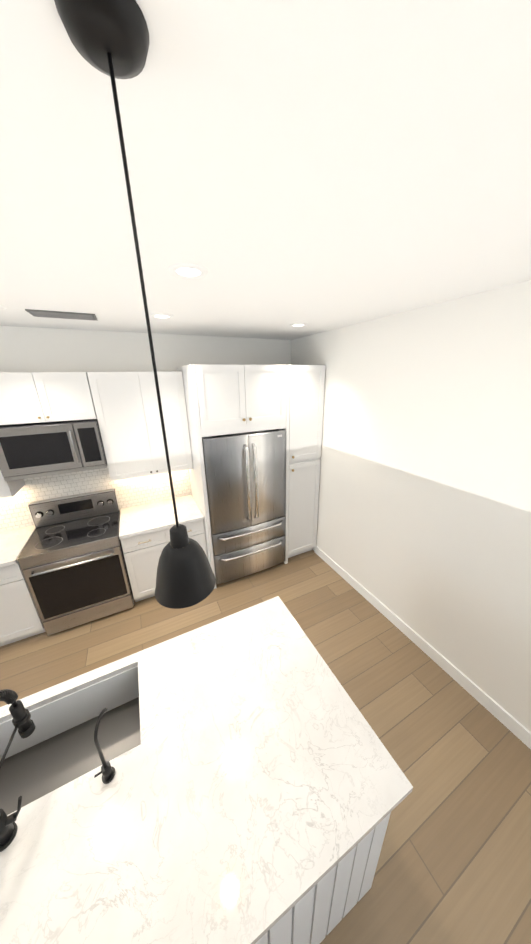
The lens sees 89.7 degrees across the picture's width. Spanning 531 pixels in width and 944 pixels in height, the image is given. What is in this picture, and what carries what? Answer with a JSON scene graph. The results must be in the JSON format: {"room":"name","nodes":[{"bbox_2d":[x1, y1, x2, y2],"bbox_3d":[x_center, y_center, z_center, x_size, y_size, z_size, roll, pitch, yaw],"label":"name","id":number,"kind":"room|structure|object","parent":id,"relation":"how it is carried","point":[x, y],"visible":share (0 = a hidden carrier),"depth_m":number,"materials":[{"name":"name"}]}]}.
{"room":"kitchen","nodes":[
{"label":"kitchen","id":0,"kind":"room"},
{"bbox_2d":[0,549,530,943],"bbox_3d":[-2.142,2.286,0.686,8.200,0.060,9.800,-10,21,-24],"label":"floor","id":1,"kind":"structure","parent":0,"point":[454,864],"depth_m":1.78,"materials":[{"name":"brown wood"}]},
{"bbox_2d":[0,561,45,646],"bbox_3d":[-2.607,1.162,2.507,0.823,0.876,0.668,-10,21,-24],"label":"base cabinet","id":2,"kind":"object","parent":1,"relation":"on","point":[20,618],"visible":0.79,"depth_m":2.38,"materials":[{"name":"white wood"}]},
{"bbox_2d":[0,525,35,567],"bbox_3d":[-2.623,0.731,2.356,0.838,0.038,0.662,-10,21,-24],"label":"countertop","id":3,"kind":"structure","parent":2,"relation":"on","point":[13,542],"depth_m":2.48,"materials":[{"name":"stone"}]},
{"bbox_2d":[16,489,134,635],"bbox_3d":[-1.880,0.900,2.762,0.760,1.175,0.699,-10,21,-24],"label":"range","id":4,"kind":"object","parent":1,"relation":"on","point":[71,559],"visible":0.96,"depth_m":2.59,"materials":[{"name":"grey metal"}]},
{"bbox_2d":[120,520,207,601],"bbox_3d":[-1.173,0.905,3.163,0.824,0.876,0.668,-10,21,-24],"label":"base cabinet","id":5,"kind":"object","parent":1,"relation":"on","point":[142,553],"visible":0.48,"depth_m":2.80,"materials":[{"name":"white wood"}]},
{"bbox_2d":[119,495,203,538],"bbox_3d":[-1.182,0.472,3.014,0.824,0.038,0.662,-10,21,-24],"label":"countertop","id":6,"kind":"structure","parent":5,"relation":"on","point":[136,520],"depth_m":2.93,"materials":[{"name":"stone"}]},
{"bbox_2d":[0,596,412,943],"bbox_3d":[-0.870,1.636,1.000,2.650,0.914,1.010,-10,21,-24],"label":"kitchen island","id":7,"kind":"object","parent":1,"relation":"on","point":[258,788],"visible":1,"depth_m":0.98,"materials":[{"name":"stone"}]},
{"bbox_2d":[0,689,34,851],"bbox_3d":[-0.866,0.943,0.876,0.116,0.475,0.226,-10,21,-24],"label":"faucet","id":8,"kind":"object","parent":7,"relation":"on","point":[23,722],"visible":1,"depth_m":0.90,"materials":[{"name":"black metal"}]},
{"bbox_2d":[94,708,114,783],"bbox_3d":[-0.607,1.012,0.989,0.071,0.261,0.107,-10,21,-24],"label":"filter faucet","id":9,"kind":"object","parent":7,"relation":"on","point":[107,771],"visible":1,"depth_m":0.97,"materials":[{"name":"black metal"}]},
{"bbox_2d":[177,364,289,588],"bbox_3d":[-0.337,0.032,3.235,1.011,2.445,0.777,-10,21,-24],"label":"surround","id":10,"kind":"object","parent":1,"relation":"on","point":[226,399],"visible":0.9,"depth_m":2.65,"materials":[{"name":"white wood"}]},
{"bbox_2d":[202,428,286,583],"bbox_3d":[-0.310,0.353,3.299,0.919,1.796,0.853,-10,21,-24],"label":"fridge","id":11,"kind":"object","parent":1,"relation":"on","point":[245,473],"visible":0.96,"depth_m":2.94,"materials":[{"name":"grey metal"}]},
{"bbox_2d":[288,365,325,557],"bbox_3d":[0.322,-0.086,3.536,0.454,2.445,0.777,-10,21,-24],"label":"pantry cabinet","id":12,"kind":"object","parent":1,"relation":"on","point":[307,384],"visible":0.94,"depth_m":3.15,"materials":[{"name":"white wood"}]},
{"bbox_2d":[0,280,530,731],"bbox_3d":[-1.760,1.214,-0.570,8.200,2.780,7.950,-10,21,-24],"label":"wall","id":13,"kind":"structure","parent":0,"point":[424,520],"depth_m":2.10,"materials":[{"name":"white paint"}]},
{"bbox_2d":[0,372,96,424],"bbox_3d":[-1.980,-0.669,2.383,0.760,0.410,0.372,-10,21,-24],"label":"upper cabinet","id":14,"kind":"object","parent":13,"relation":"attached to","point":[32,397],"visible":1,"depth_m":2.27,"materials":[{"name":"white wood"}]},
{"bbox_2d":[0,419,106,480],"bbox_3d":[-1.956,-0.240,2.498,0.758,0.445,0.445,-10,21,-24],"label":"over-the-range microwave","id":15,"kind":"object","parent":14,"relation":"attached to","point":[30,450],"visible":0.98,"depth_m":2.34,"materials":[{"name":"grey metal"}]},
{"bbox_2d":[0,465,191,531],"bbox_3d":[-2.093,0.195,2.843,2.511,0.740,0.006,-10,21,-24],"label":"backsplash","id":16,"kind":"structure","parent":13,"relation":"attached to","point":[15,512],"depth_m":2.89,"materials":[{"name":"tile"}]},
{"bbox_2d":[0,470,24,498],"bbox_3d":[-2.687,-0.246,2.161,0.818,1.035,0.372,-10,21,-24],"label":"upper cabinet","id":17,"kind":"object","parent":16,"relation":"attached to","point":[10,488],"visible":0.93,"depth_m":2.35,"materials":[{"name":"white wood"}]},
{"bbox_2d":[87,371,192,480],"bbox_3d":[-1.262,-0.501,2.812,0.820,1.035,0.372,-10,21,-24],"label":"upper cabinet","id":18,"kind":"object","parent":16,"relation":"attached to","point":[126,405],"visible":0.96,"depth_m":2.66,"materials":[{"name":"white wood"}]},
{"bbox_2d":[314,546,530,748],"bbox_3d":[2.123,2.012,0.979,0.014,0.110,6.500,-10,21,-24],"label":"baseboard","id":19,"kind":"structure","parent":13,"relation":"attached to","point":[516,728],"depth_m":2.21,"materials":[{"name":"white wood"}]},
{"bbox_2d":[0,0,530,339],"bbox_3d":[-1.670,0.122,-1.194,8.200,0.510,7.440,-10,21,-24],"label":"ceiling","id":20,"kind":"structure","parent":0,"point":[318,166],"depth_m":0.62,"materials":[{"name":"white paint"}]},
{"bbox_2d":[25,309,96,320],"bbox_3d":[-1.458,-1.135,1.936,0.400,0.012,0.200,-10,21,-24],"label":"ceiling vent","id":21,"kind":"object","parent":20,"relation":"in","point":[60,314],"visible":0.98,"depth_m":1.91,"materials":[{"name":"grey metal"}]},
{"bbox_2d":[54,0,215,608],"bbox_3d":[-0.211,-0.163,0.523,0.150,0.957,0.150,-10,21,-24],"label":"pendant light","id":22,"kind":"object","parent":20,"relation":"hanging from","point":[110,38],"visible":1,"depth_m":0.39,"materials":[{"name":"black metal"}]},
{"bbox_2d":[150,313,173,318],"bbox_3d":[-0.785,-1.182,2.027,0.176,0.008,0.176,-10,21,-24],"label":"recessed light","id":23,"kind":"object","parent":20,"relation":"in","point":[161,316],"visible":0.94,"depth_m":2.01,"materials":[{"name":"white plastic"}]},
{"bbox_2d":[168,263,207,278],"bbox_3d":[-0.347,-0.902,1.202,0.176,0.008,0.176,-10,21,-24],"label":"recessed light","id":24,"kind":"object","parent":20,"relation":"in","point":[189,270],"visible":0.98,"depth_m":1.19,"materials":[{"name":"white plastic"}]},
{"bbox_2d":[289,323,307,326],"bbox_3d":[0.306,-1.356,2.465,0.176,0.008,0.176,-10,21,-24],"label":"recessed light","id":25,"kind":"object","parent":20,"relation":"in","point":[298,324],"visible":1,"depth_m":2.44,"materials":[{"name":"white plastic"}]}
]}

